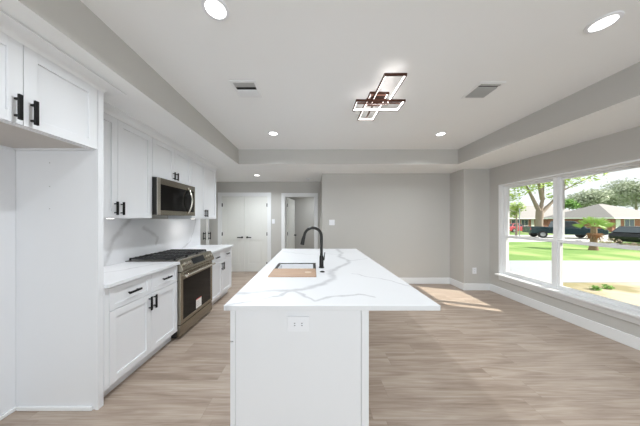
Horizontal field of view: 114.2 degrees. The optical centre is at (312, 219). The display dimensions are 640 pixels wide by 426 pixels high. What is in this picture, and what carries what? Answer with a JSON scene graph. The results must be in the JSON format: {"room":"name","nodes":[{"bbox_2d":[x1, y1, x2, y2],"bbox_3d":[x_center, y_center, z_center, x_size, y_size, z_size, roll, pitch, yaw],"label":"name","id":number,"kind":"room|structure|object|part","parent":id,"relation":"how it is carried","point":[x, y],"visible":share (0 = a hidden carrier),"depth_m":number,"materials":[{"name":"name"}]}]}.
{"room":"kitchen","nodes":[
{"label":"kitchen","id":0,"kind":"room"},
{"bbox_2d":[150,215,167,218],"bbox_3d":[-2.493,0.200,0.425,0.555,2.420,7.250,0,0,0],"label":"wall","id":1,"kind":"structure","parent":0,"point":[153,216],"depth_m":2.98,"materials":[{"name":"grey paint"}]},
{"bbox_2d":[0,147,16,420],"bbox_3d":[-2.201,0.223,0.667,0.025,2.375,1.734,0,0,0],"label":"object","id":2,"kind":"structure","parent":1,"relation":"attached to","point":[8,406],"depth_m":1.49,"materials":[{"name":"white paint"}]},
{"bbox_3d":[-2.196,1.396,0.667,0.014,0.028,1.734,0,0,0],"label":"moulding","id":3,"kind":"part","parent":2,"relation":"part of","materials":[{"name":"white paint"}]},
{"bbox_2d":[0,31,97,150],"bbox_3d":[-1.879,-0.738,1.075,0.645,0.455,0.910,0,0,0],"label":"upper cabinet","id":4,"kind":"object","parent":1,"relation":"attached to","point":[44,106],"visible":1,"depth_m":1.26,"materials":[{"name":"white paint"}]},
{"bbox_3d":[-1.600,-0.738,0.878,0.020,0.443,0.514,0,0,0],"label":"door","id":5,"kind":"part","parent":4,"relation":"part of","materials":[{"name":"white paint"}]},
{"bbox_3d":[-1.573,-0.600,1.105,0.034,0.135,0.016,0,0,0],"label":"handle","id":6,"kind":"part","parent":4,"relation":"part of","materials":[{"name":"black metal"}]},
{"bbox_3d":[-1.573,-0.600,1.169,0.034,0.135,0.016,0,0,0],"label":"handle","id":7,"kind":"part","parent":4,"relation":"part of","materials":[{"name":"black metal"}]},
{"bbox_3d":[-1.909,-0.531,1.075,0.559,0.018,0.874,0,0,0],"label":"panel","id":8,"kind":"part","parent":4,"relation":"part of","materials":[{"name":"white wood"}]},
{"bbox_3d":[-1.600,-0.738,1.333,0.020,0.443,0.390,0,0,0],"label":"door","id":9,"kind":"part","parent":4,"relation":"part of","materials":[{"name":"white paint"}]},
{"bbox_2d":[0,10,126,95],"bbox_3d":[-1.631,-0.982,0.932,0.267,0.046,1.465,0,0,0],"label":"trim","id":10,"kind":"structure","parent":4,"relation":"attached to","point":[9,26],"depth_m":1.23,"materials":[{"name":"white paint"}]},
{"bbox_2d":[104,113,151,218],"bbox_3d":[-2.017,-0.482,1.982,0.392,0.945,0.813,0,0,0],"label":"upper cabinet","id":11,"kind":"object","parent":1,"relation":"attached to","point":[127,150],"visible":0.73,"depth_m":2.07,"materials":[{"name":"white paint"}]},
{"bbox_3d":[-1.865,-0.482,1.772,0.020,0.933,0.390,0,0,0],"label":"door","id":12,"kind":"part","parent":11,"relation":"part of","materials":[{"name":"white paint"}]},
{"bbox_3d":[-1.838,-0.105,1.936,0.034,0.125,0.016,0,0,0],"label":"handle","id":13,"kind":"part","parent":11,"relation":"part of","materials":[{"name":"black metal"}]},
{"bbox_3d":[-1.838,-0.105,2.000,0.034,0.125,0.016,0,0,0],"label":"handle","id":14,"kind":"part","parent":11,"relation":"part of","materials":[{"name":"black metal"}]},
{"bbox_3d":[-1.865,-0.482,2.178,0.020,0.933,0.417,0,0,0],"label":"door","id":15,"kind":"part","parent":11,"relation":"part of","materials":[{"name":"white paint"}]},
{"bbox_2d":[104,219,199,265],"bbox_3d":[-2.208,0.257,2.812,0.011,0.531,2.475,0,0,0],"label":"backsplash","id":16,"kind":"structure","parent":1,"relation":"attached to","point":[124,239],"depth_m":2.71,"materials":[{"name":"white stone"}]},
{"bbox_2d":[152,137,190,185],"bbox_3d":[-2.017,-0.725,2.775,0.392,0.460,0.766,0,0,0],"label":"upper cabinet","id":17,"kind":"object","parent":1,"relation":"attached to","point":[168,163],"visible":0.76,"depth_m":2.69,"materials":[{"name":"white paint"}]},
{"bbox_3d":[-1.865,-0.725,2.583,0.020,0.448,0.380,0,0,0],"label":"door","id":18,"kind":"part","parent":17,"relation":"part of","materials":[{"name":"white paint"}]},
{"bbox_2d":[152,177,194,215],"bbox_3d":[-1.965,-0.274,2.775,0.474,0.438,0.762,0,0,0],"label":"microwave","id":19,"kind":"object","parent":17,"relation":"attached to","point":[169,198],"visible":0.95,"depth_m":2.65,"materials":[{"name":"silver metal"}]},
{"bbox_3d":[-1.804,-0.264,3.034,0.005,0.308,0.184,0,0,0],"label":"control panel","id":20,"kind":"part","parent":19,"relation":"part of","materials":[{"name":"black glass"}]},
{"bbox_3d":[-1.768,-0.270,2.985,0.080,0.371,0.026,0,0,0],"label":"handle","id":21,"kind":"part","parent":19,"relation":"part of","materials":[{"name":"metal"}]},
{"bbox_3d":[-1.865,-0.725,2.966,0.020,0.448,0.380,0,0,0],"label":"door","id":22,"kind":"part","parent":17,"relation":"part of","materials":[{"name":"white paint"}]},
{"bbox_2d":[168,157,215,218],"bbox_3d":[-2.017,-0.482,3.566,0.392,0.945,0.808,0,0,0],"label":"upper cabinet","id":23,"kind":"object","parent":1,"relation":"attached to","point":[203,177],"visible":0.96,"depth_m":3.51,"materials":[{"name":"white paint"}]},
{"bbox_2d":[104,101,221,169],"bbox_3d":[-1.994,-0.981,2.858,0.438,0.057,2.387,0,0,0],"label":"trim","id":24,"kind":"structure","parent":23,"relation":"attached to","point":[109,109],"depth_m":2.33,"materials":[{"name":"white paint"}]},
{"bbox_3d":[-1.865,-0.482,3.364,0.020,0.933,0.400,0,0,0],"label":"door","id":25,"kind":"part","parent":23,"relation":"part of","materials":[{"name":"white paint"}]},
{"bbox_3d":[-1.865,-0.482,3.768,0.020,0.933,0.402,0,0,0],"label":"door","id":26,"kind":"part","parent":23,"relation":"part of","materials":[{"name":"white paint"}]},
{"bbox_2d":[200,219,201,244],"bbox_3d":[-3.370,0.200,4.780,0.960,2.420,1.760,0,0,0],"label":"wall","id":27,"kind":"structure","parent":0,"point":[200,219],"depth_m":5.56,"materials":[{"name":"grey paint"}]},
{"bbox_2d":[202,219,209,244],"bbox_3d":[-2.830,0.200,4.745,0.120,2.420,1.630,0,0,0],"label":"wall","id":28,"kind":"structure","parent":0,"point":[203,220],"depth_m":5.40,"materials":[{"name":"grey paint"}]},
{"bbox_2d":[203,219,210,244],"bbox_3d":[-2.582,0.400,5.044,0.162,2.000,0.773,0,0,-27],"label":"door","id":29,"kind":"structure","parent":28,"relation":"in","point":[206,233],"depth_m":4.70,"materials":[{"name":"white paint"}]},
{"bbox_2d":[210,182,319,259],"bbox_3d":[-1.285,0.200,5.620,3.210,2.420,0.120,0,0,0],"label":"wall","id":30,"kind":"structure","parent":0,"point":[275,188],"depth_m":5.56,"materials":[{"name":"grey paint"}]},
{"bbox_2d":[222,196,244,271],"bbox_3d":[-2.152,0.390,5.561,0.620,2.020,0.088,0,0,0],"label":"door","id":31,"kind":"structure","parent":30,"relation":"in","point":[233,207],"depth_m":5.57,"materials":[{"name":"white paint"}]},
{"bbox_2d":[218,193,270,262],"bbox_3d":[-1.839,0.344,5.610,1.425,2.133,0.140,0,0,0],"label":"trim","id":32,"kind":"structure","parent":30,"relation":"attached to","point":[220,195],"depth_m":5.54,"materials":[{"name":"white paint"}]},
{"bbox_2d":[245,196,266,271],"bbox_3d":[-1.525,0.390,5.561,0.620,2.020,0.088,0,0,0],"label":"door","id":33,"kind":"structure","parent":30,"relation":"in","point":[255,206],"depth_m":5.57,"materials":[{"name":"white paint"}]},
{"bbox_2d":[286,198,295,248],"bbox_3d":[-0.654,0.399,6.052,0.174,2.002,0.778,0,0,10],"label":"door","id":34,"kind":"structure","parent":30,"relation":"in","point":[290,203],"depth_m":5.99,"materials":[{"name":"white paint"}]},
{"bbox_2d":[281,193,317,249],"bbox_3d":[-0.358,0.351,5.610,0.979,2.118,0.140,0,0,0],"label":"trim","id":35,"kind":"structure","parent":30,"relation":"attached to","point":[283,195],"depth_m":5.54,"materials":[{"name":"white paint"}]},
{"bbox_2d":[286,197,313,248],"bbox_3d":[-0.025,0.200,6.375,2.090,2.420,1.390,0,0,0],"label":"wall","id":36,"kind":"structure","parent":0,"point":[304,206],"depth_m":6.95,"materials":[{"name":"grey paint"}]},
{"bbox_2d":[0,0,639,181],"bbox_3d":[-0.100,-1.225,1.875,7.600,0.430,10.450,0,0,0],"label":"ceiling","id":37,"kind":"structure","parent":0,"point":[309,61],"depth_m":1.78,"materials":[{"name":"paint"}]},
{"bbox_2d":[201,0,229,20],"bbox_3d":[-0.590,-1.275,1.255,0.156,0.008,0.156,0,0,0],"label":"recessed light","id":38,"kind":"object","parent":37,"relation":"in","point":[217,10],"visible":1,"depth_m":1.26,"materials":[{"name":"white plastic"}]},
{"bbox_2d":[229,80,262,97],"bbox_3d":[-0.648,-1.273,2.031,0.246,0.014,0.262,0,0,0],"label":"ceiling vent","id":39,"kind":"object","parent":37,"relation":"in","point":[243,88],"visible":1,"depth_m":2.02,"materials":[{"name":"white metal"}]},
{"bbox_2d":[268,131,278,135],"bbox_3d":[-0.590,-1.275,3.070,0.156,0.008,0.156,0,0,0],"label":"recessed light","id":40,"kind":"object","parent":37,"relation":"in","point":[273,133],"visible":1,"depth_m":3.07,"materials":[{"name":"white plastic"}]},
{"bbox_2d":[352,73,406,119],"bbox_3d":[0.660,-1.215,2.085,0.484,0.130,0.780,0,0,0],"label":"ceiling light fixture","id":41,"kind":"object","parent":37,"relation":"attached to","point":[376,98],"visible":1,"depth_m":2.02,"materials":[{"name":"brown metal"}]},
{"bbox_3d":[0.627,-1.194,2.263,0.190,0.021,0.425,0,0,0],"label":"frame","id":42,"kind":"part","parent":41,"relation":"part of","materials":[{"name":"brown metal"}]},
{"bbox_3d":[0.633,-1.204,2.076,0.186,0.021,0.217,0,0,0],"label":"frame","id":43,"kind":"part","parent":41,"relation":"part of","materials":[{"name":"brown metal"}]},
{"bbox_3d":[0.660,-1.161,2.107,0.484,0.021,0.185,0,0,0],"label":"frame","id":44,"kind":"part","parent":41,"relation":"part of","materials":[{"name":"brown metal"}]},
{"bbox_3d":[0.678,-1.190,1.915,0.187,0.021,0.440,0,0,0],"label":"frame","id":45,"kind":"part","parent":41,"relation":"part of","materials":[{"name":"brown metal"}]},
{"bbox_2d":[435,132,446,135],"bbox_3d":[1.905,-1.275,3.090,0.156,0.008,0.156,0,0,0],"label":"recessed light","id":46,"kind":"object","parent":37,"relation":"in","point":[438,133],"visible":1,"depth_m":3.07,"materials":[{"name":"white plastic"}]},
{"bbox_2d":[461,82,506,98],"bbox_3d":[1.678,-1.273,2.051,0.246,0.014,0.262,0,0,0],"label":"ceiling vent","id":47,"kind":"object","parent":37,"relation":"in","point":[481,90],"visible":1,"depth_m":2.04,"materials":[{"name":"white metal"}]},
{"bbox_2d":[583,10,624,33],"bbox_3d":[1.885,-1.275,1.345,0.156,0.008,0.156,0,0,0],"label":"recessed light","id":48,"kind":"object","parent":37,"relation":"in","point":[605,21],"visible":1,"depth_m":1.34,"materials":[{"name":"white plastic"}]},
{"bbox_2d":[0,271,639,425],"bbox_3d":[-0.100,1.470,1.875,7.600,0.120,10.450,0,0,0],"label":"floor","id":49,"kind":"structure","parent":0,"point":[487,357],"depth_m":1.87,"materials":[{"name":"brown wood"}]},
{"bbox_2d":[16,90,103,410],"bbox_3d":[-1.901,0.223,1.547,0.623,2.375,0.050,0,0,0],"label":"panel","id":50,"kind":"object","parent":49,"relation":"on","point":[60,194],"visible":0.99,"depth_m":1.54,"materials":[{"name":"white paint"}]},
{"bbox_3d":[-1.907,1.396,1.529,0.555,0.028,0.014,0,0,0],"label":"moulding","id":51,"kind":"part","parent":50,"relation":"part of","materials":[{"name":"white paint"}]},
{"bbox_2d":[104,266,176,396],"bbox_3d":[-1.882,0.968,2.000,0.662,0.884,0.850,0,0,0],"label":"base cabinet","id":52,"kind":"object","parent":49,"relation":"on","point":[140,314],"visible":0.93,"depth_m":1.87,"materials":[{"name":"white paint"}]},
{"bbox_3d":[-1.595,0.629,1.821,0.020,0.182,0.415,0,0,0],"label":"drawer","id":53,"kind":"part","parent":52,"relation":"part of","materials":[{"name":"white paint"}]},
{"bbox_3d":[-1.595,1.014,1.821,0.020,0.576,0.415,0,0,0],"label":"door","id":54,"kind":"part","parent":52,"relation":"part of","materials":[{"name":"white paint"}]},
{"bbox_3d":[-1.568,0.625,1.821,0.034,0.016,0.125,0,0,0],"label":"handle","id":55,"kind":"part","parent":52,"relation":"part of","materials":[{"name":"black metal"}]},
{"bbox_2d":[104,262,179,287],"bbox_3d":[-1.879,0.510,2.000,0.648,0.030,0.850,0,0,0],"label":"countertop","id":56,"kind":"structure","parent":52,"relation":"on","point":[119,273],"depth_m":2.01,"materials":[{"name":"white stone"}]},
{"bbox_3d":[-1.568,0.810,2.000,0.034,0.130,0.016,0,0,0],"label":"handle","id":57,"kind":"part","parent":52,"relation":"part of","materials":[{"name":"black metal"}]},
{"bbox_3d":[-1.568,0.810,2.060,0.034,0.130,0.016,0,0,0],"label":"handle","id":58,"kind":"part","parent":52,"relation":"part of","materials":[{"name":"black metal"}]},
{"bbox_3d":[-1.595,1.014,2.227,0.020,0.576,0.390,0,0,0],"label":"door","id":59,"kind":"part","parent":52,"relation":"part of","materials":[{"name":"white paint"}]},
{"bbox_3d":[-1.595,0.629,2.227,0.020,0.182,0.390,0,0,0],"label":"drawer","id":60,"kind":"part","parent":52,"relation":"part of","materials":[{"name":"white paint"}]},
{"bbox_2d":[125,249,215,337],"bbox_3d":[-1.845,0.932,2.810,0.715,0.955,0.768,0,0,0],"label":"gas range","id":61,"kind":"object","parent":49,"relation":"on","point":[194,270],"visible":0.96,"depth_m":2.67,"materials":[{"name":"metal"}]},
{"bbox_2d":[125,251,206,261],"bbox_3d":[-1.901,0.500,2.810,0.602,0.029,0.768,0,0,0],"label":"cooktop","id":62,"kind":"object","parent":61,"relation":"in","point":[145,258],"depth_m":2.53,"materials":[{"name":"metal"}]},
{"bbox_3d":[-1.575,0.933,2.810,0.046,0.617,0.762,0,0,0],"label":"oven door","id":63,"kind":"part","parent":61,"relation":"part of","materials":[{"name":"silver metal"}]},
{"bbox_3d":[-1.577,1.319,2.810,0.042,0.133,0.762,0,0,0],"label":"drawer","id":64,"kind":"part","parent":61,"relation":"part of","materials":[{"name":"silver metal"}]},
{"bbox_3d":[-1.560,0.549,2.810,0.079,0.133,0.768,0,0,0],"label":"control panel","id":65,"kind":"part","parent":61,"relation":"part of","materials":[{"name":"silver metal"}]},
{"bbox_3d":[-1.577,0.959,2.810,0.043,0.477,0.666,0,0,0],"label":"door glass","id":66,"kind":"part","parent":61,"relation":"part of","materials":[{"name":"black glass"}]},
{"bbox_3d":[-1.520,0.668,2.810,0.066,0.026,0.702,0,0,0],"label":"handle","id":67,"kind":"part","parent":61,"relation":"part of","materials":[{"name":"metal"}]},
{"bbox_2d":[212,247,230,304],"bbox_3d":[-1.882,0.968,3.612,0.662,0.884,0.835,0,0,0],"label":"base cabinet","id":68,"kind":"object","parent":49,"relation":"on","point":[221,271],"visible":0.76,"depth_m":3.59,"materials":[{"name":"white paint"}]},
{"bbox_2d":[184,245,232,252],"bbox_3d":[-1.879,0.510,3.623,0.648,0.030,0.855,0,0,0],"label":"countertop","id":69,"kind":"structure","parent":68,"relation":"on","point":[213,248],"depth_m":3.66,"materials":[{"name":"white stone"}]},
{"bbox_3d":[-1.595,0.629,3.404,0.020,0.182,0.410,0,0,0],"label":"drawer","id":70,"kind":"part","parent":68,"relation":"part of","materials":[{"name":"white paint"}]},
{"bbox_3d":[-1.595,1.014,3.404,0.020,0.576,0.410,0,0,0],"label":"door","id":71,"kind":"part","parent":68,"relation":"part of","materials":[{"name":"white paint"}]},
{"bbox_3d":[-1.595,0.629,3.819,0.020,0.182,0.415,0,0,0],"label":"drawer","id":72,"kind":"part","parent":68,"relation":"part of","materials":[{"name":"white paint"}]},
{"bbox_3d":[-1.595,1.014,3.819,0.020,0.576,0.415,0,0,0],"label":"door","id":73,"kind":"part","parent":68,"relation":"part of","materials":[{"name":"white paint"}]},
{"bbox_2d":[230,311,368,425],"bbox_3d":[-0.098,0.968,2.334,0.853,0.884,2.232,0,0,0],"label":"kitchen island","id":74,"kind":"object","parent":49,"relation":"on","point":[318,376],"visible":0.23,"depth_m":1.22,"materials":[{"name":"white paint"}]},
{"bbox_3d":[-0.480,0.629,1.462,0.020,0.182,0.472,0,0,0],"label":"drawer","id":75,"kind":"part","parent":74,"relation":"part of","materials":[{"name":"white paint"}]},
{"bbox_3d":[-0.480,1.014,1.462,0.020,0.576,0.472,0,0,0],"label":"door","id":76,"kind":"part","parent":74,"relation":"part of","materials":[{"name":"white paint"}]},
{"bbox_3d":[-0.464,0.918,1.231,0.012,0.784,0.022,0,0,0],"label":"frame","id":77,"kind":"part","parent":74,"relation":"part of","materials":[{"name":"white paint"}]},
{"bbox_2d":[287,316,308,330],"bbox_3d":[-0.086,0.613,1.215,0.128,0.086,0.013,0,0,0],"label":"outlet","id":78,"kind":"object","parent":74,"relation":"attached to","point":[294,323],"visible":1,"depth_m":1.21,"materials":[{"name":"white plastic"}]},
{"bbox_2d":[224,249,439,310],"bbox_3d":[0.110,0.510,2.353,1.248,0.030,2.325,0,0,0],"label":"countertop","id":79,"kind":"structure","parent":74,"relation":"on","point":[351,280],"depth_m":1.46,"materials":[{"name":"white stone"}]},
{"bbox_2d":[275,263,315,268],"bbox_3d":[-0.181,0.629,2.076,0.420,0.261,0.595,0,0,0],"label":"sink","id":80,"kind":"object","parent":79,"relation":"in","point":[280,265],"visible":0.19,"depth_m":2.35,"materials":[{"name":"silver metal"}]},
{"bbox_2d":[268,269,315,276],"bbox_3d":[-0.181,0.492,1.921,0.416,0.012,0.279,0,0,0],"label":"cutting board","id":81,"kind":"object","parent":80,"relation":"on","point":[275,272],"visible":1,"depth_m":1.87,"materials":[{"name":"brown wood"}]},
{"bbox_2d":[300,226,324,267],"bbox_3d":[-0.003,0.283,2.130,0.257,0.424,0.058,0,0,0],"label":"faucet","id":82,"kind":"object","parent":79,"relation":"on","point":[321,258],"visible":1,"depth_m":2.12,"materials":[{"name":"black metal"}]},
{"bbox_3d":[-0.003,0.226,2.130,0.208,0.308,0.029,0,0,0],"label":"spout","id":83,"kind":"part","parent":82,"relation":"part of","materials":[{"name":"black metal"}]},
{"bbox_3d":[0.307,0.968,1.230,0.044,0.884,0.024,0,0,0],"label":"corner post","id":84,"kind":"part","parent":74,"relation":"part of","materials":[{"name":"white paint"}]},
{"bbox_2d":[320,169,489,282],"bbox_3d":[1.858,0.200,4.816,3.500,2.420,1.017,0,0,9],"label":"wall","id":85,"kind":"structure","parent":0,"point":[411,225],"depth_m":4.55,"materials":[{"name":"grey paint"}]},
{"bbox_2d":[329,220,334,224],"bbox_3d":[0.415,0.065,4.545,0.121,0.120,0.010,0,0,0],"label":"light switch","id":86,"kind":"object","parent":85,"relation":"attached to","point":[331,222],"visible":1,"depth_m":4.54,"materials":[{"name":"white plastic"}]},
{"bbox_2d":[400,278,488,289],"bbox_3d":[1.855,1.343,4.332,3.310,0.135,0.435,0,0,0],"label":"baseboard","id":87,"kind":"structure","parent":85,"relation":"attached to","point":[464,286],"depth_m":4.54,"materials":[{"name":"white paint"}]},
{"bbox_2d":[472,268,476,273],"bbox_3d":[3.216,1.020,4.123,0.078,0.122,0.013,0,0,0],"label":"outlet","id":88,"kind":"object","parent":85,"relation":"attached to","point":[474,270],"visible":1,"depth_m":4.12,"materials":[{"name":"white plastic"}]},
{"bbox_2d":[490,126,639,337],"bbox_3d":[3.612,0.200,0.735,0.175,2.420,7.870,0,0,0],"label":"wall","id":89,"kind":"structure","parent":0,"point":[622,146],"depth_m":2.90,"materials":[{"name":"grey paint"}]},
{"bbox_2d":[503,177,554,287],"bbox_3d":[3.627,0.192,3.487,0.085,1.653,0.845,0,0,0],"label":"window","id":90,"kind":"structure","parent":89,"relation":"in","point":[506,189],"depth_m":3.65,"materials":[{"name":"white paint"}]},
{"bbox_3d":[3.611,0.646,3.487,0.032,0.703,0.795,0,0,0],"label":"sash","id":91,"kind":"part","parent":90,"relation":"part of","materials":[{"name":"clear glass"}]},
{"bbox_3d":[3.647,-0.133,3.487,0.030,0.955,0.795,0,0,0],"label":"sash","id":92,"kind":"part","parent":90,"relation":"part of","materials":[{"name":"clear glass"}]},
{"bbox_2d":[489,283,639,350],"bbox_3d":[3.518,1.343,0.465,0.015,0.135,7.330,0,0,0],"label":"baseboard","id":93,"kind":"structure","parent":89,"relation":"attached to","point":[627,339],"depth_m":2.77,"materials":[{"name":"white paint"}]},
{"bbox_2d":[495,273,639,324],"bbox_3d":[3.522,1.077,3.027,0.145,0.117,1.815,0,0,0],"label":"trim","id":94,"kind":"structure","parent":89,"relation":"attached to","point":[622,313],"depth_m":2.73,"materials":[{"name":"white paint"}]},
{"bbox_2d":[498,159,639,272],"bbox_3d":[3.611,0.182,3.065,0.179,1.675,1.730,0,0,0],"label":"trim","id":95,"kind":"structure","parent":89,"relation":"attached to","point":[500,187],"depth_m":3.91,"materials":[{"name":"white paint"}]},
{"bbox_2d":[555,162,639,311],"bbox_3d":[3.627,0.192,2.643,0.085,1.653,0.845,0,0,0],"label":"window","id":96,"kind":"structure","parent":89,"relation":"in","point":[559,180],"depth_m":2.94,"materials":[{"name":"white paint"}]},
{"bbox_3d":[3.611,0.646,2.643,0.032,0.703,0.795,0,0,0],"label":"sash","id":97,"kind":"part","parent":96,"relation":"part of","materials":[{"name":"white paint"}]},
{"bbox_3d":[3.647,-0.133,2.643,0.030,0.955,0.795,0,0,0],"label":"sash","id":98,"kind":"part","parent":96,"relation":"part of","materials":[{"name":"clear glass"}]},
{"label":"outside","id":99,"kind":"structure","parent":0,"visible":0},
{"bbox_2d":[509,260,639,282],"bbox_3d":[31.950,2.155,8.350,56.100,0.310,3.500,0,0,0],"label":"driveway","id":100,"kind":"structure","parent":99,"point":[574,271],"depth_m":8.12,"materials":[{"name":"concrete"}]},
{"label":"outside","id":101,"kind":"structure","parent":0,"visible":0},
{"bbox_2d":[509,242,639,259],"bbox_3d":[31.950,2.160,14.350,56.100,0.300,8.500,0,0,0],"label":"lawn","id":102,"kind":"structure","parent":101,"point":[517,250],"depth_m":12.61,"materials":[{"name":"green plant"}]},
{"bbox_2d":[572,215,614,250],"bbox_3d":[18.359,0.884,13.514,1.663,2.352,1.418,0,0,30],"label":"palm","id":103,"kind":"object","parent":102,"relation":"on","point":[593,235],"visible":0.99,"depth_m":13.48,"materials":[{"name":"green plant"}]},
{"bbox_2d":[599,238,621,243],"bbox_3d":[22.391,1.729,15.617,1.236,0.765,1.158,0,0,0],"label":"shrub","id":104,"kind":"object","parent":102,"relation":"on","point":[609,239],"visible":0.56,"depth_m":15.59,"materials":[{"name":"beige plant"}]},
{"bbox_2d":[608,226,639,243],"bbox_3d":[26.871,1.278,16.599,4.345,1.457,1.836,0,0,-4],"label":"car","id":105,"kind":"object","parent":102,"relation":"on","point":[625,233],"visible":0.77,"depth_m":16.45,"materials":[{"name":"black paint"}]},
{"bbox_2d":[624,242,638,245],"bbox_3d":[21.584,1.787,13.980,0.932,0.589,0.893,0,0,0],"label":"shrub","id":106,"kind":"object","parent":102,"relation":"on","point":[632,243],"visible":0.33,"depth_m":14.00,"materials":[{"name":"beige plant"}]},
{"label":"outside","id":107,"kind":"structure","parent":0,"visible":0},
{"bbox_2d":[509,235,611,241],"bbox_3d":[49.450,2.158,22.800,91.100,0.305,8.400,0,0,0],"label":"street","id":108,"kind":"structure","parent":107,"point":[567,237],"depth_m":21.84,"materials":[{"name":"grey asphalt"}]},
{"bbox_2d":[510,200,525,234],"bbox_3d":[25.452,-0.144,25.988,1.730,4.531,1.884,0,0,-39],"label":"tree","id":109,"kind":"object","parent":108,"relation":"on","point":[513,208],"visible":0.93,"depth_m":25.91,"materials":[{"name":"green plant"}]},
{"bbox_2d":[522,221,608,237],"bbox_3d":[27.208,1.083,22.590,5.910,1.836,2.220,0,0,24],"label":"pickup truck","id":110,"kind":"object","parent":108,"relation":"on","point":[541,231],"visible":0.77,"depth_m":22.25,"materials":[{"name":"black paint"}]},
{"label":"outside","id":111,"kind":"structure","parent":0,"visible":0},
{"bbox_2d":[510,231,610,234],"bbox_3d":[61.950,2.159,58.500,116.100,0.302,63.000,0,0,0],"label":"verge","id":112,"kind":"structure","parent":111,"point":[521,232],"depth_m":29.69,"materials":[{"name":"green plant"}]},
{"bbox_2d":[510,223,523,231],"bbox_3d":[32.196,1.316,32.999,4.545,1.377,1.836,0,0,-10],"label":"car","id":113,"kind":"object","parent":112,"relation":"on","point":[512,225],"visible":0.4,"depth_m":32.07,"materials":[{"name":"red paint"}]},
{"bbox_2d":[510,206,570,226],"bbox_3d":[52.541,-0.686,51.485,23.430,5.593,12.430,0,0,0],"label":"house","id":114,"kind":"structure","parent":112,"relation":"on","point":[527,218],"depth_m":46.03,"materials":[{"name":"red brick"}]},
{"bbox_3d":[47.000,0.710,45.932,1.396,1.240,0.015,0,0,0],"label":"pane","id":115,"kind":"part","parent":114,"relation":"part of","materials":[{"name":"grey glass"}]},
{"bbox_2d":[510,173,607,225],"bbox_3d":[33.334,-2.653,28.987,13.527,9.526,4.699,0,0,0],"label":"oak tree","id":116,"kind":"object","parent":112,"relation":"on","point":[539,213],"visible":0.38,"depth_m":28.79,"materials":[{"name":"green plant"}]},
{"bbox_2d":[565,199,580,209],"bbox_3d":[71.678,-1.914,58.234,4.168,8.066,4.324,0,0,0],"label":"tree","id":117,"kind":"object","parent":112,"relation":"on","point":[569,202],"visible":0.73,"depth_m":57.42,"materials":[{"name":"green plant"}]},
{"bbox_2d":[565,188,615,209],"bbox_3d":[78.765,-3.422,60.453,9.948,11.105,9.707,0,0,0],"label":"tree","id":118,"kind":"object","parent":112,"relation":"on","point":[583,199],"visible":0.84,"depth_m":58.43,"materials":[{"name":"green plant"}]},
{"bbox_2d":[544,204,639,231],"bbox_3d":[52.115,-0.349,37.485,10.358,4.918,10.430,0,0,0],"label":"house","id":119,"kind":"structure","parent":112,"relation":"on","point":[621,216],"depth_m":34.80,"materials":[{"name":"red brick"}]},
{"bbox_3d":[48.583,0.960,32.965,0.717,2.000,0.050,0,0,0],"label":"door","id":120,"kind":"part","parent":119,"relation":"part of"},
{"bbox_3d":[50.377,0.560,32.932,1.434,1.140,0.015,0,0,0],"label":"pane","id":121,"kind":"part","parent":119,"relation":"part of","materials":[{"name":"grey glass"}]},
{"bbox_2d":[588,190,637,206],"bbox_3d":[108.983,-4.693,76.567,13.724,13.654,13.584,0,0,0],"label":"tree","id":122,"kind":"object","parent":112,"relation":"on","point":[612,201],"visible":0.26,"depth_m":73.98,"materials":[{"name":"green plant"}]},
{"bbox_2d":[599,178,639,209],"bbox_3d":[96.666,-5.328,62.591,12.417,14.924,12.129,0,0,0],"label":"tree","id":123,"kind":"object","parent":112,"relation":"on","point":[631,189],"visible":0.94,"depth_m":62.35,"materials":[{"name":"green plant"}]},
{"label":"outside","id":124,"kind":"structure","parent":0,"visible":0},
{"bbox_2d":[563,283,639,305],"bbox_3d":[8.950,2.160,-0.700,10.100,0.300,14.600,0,0,0],"label":"yard","id":125,"kind":"structure","parent":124,"point":[629,293],"depth_m":5.86,"materials":[{"name":"soil"}]},
{"bbox_2d":[590,285,602,290],"bbox_3d":[8.074,1.955,5.903,0.264,0.193,0.238,0,0,0],"label":"tuft","id":126,"kind":"object","parent":125,"relation":"on","point":[596,288],"visible":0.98,"depth_m":5.88,"materials":[{"name":"green plant"}]},
{"bbox_2d":[601,284,614,289],"bbox_3d":[8.538,1.950,5.997,0.237,0.187,0.251,0,0,32],"label":"tuft","id":127,"kind":"object","parent":125,"relation":"on","point":[605,286],"visible":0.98,"depth_m":5.97,"materials":[{"name":"green plant"}]}
]}

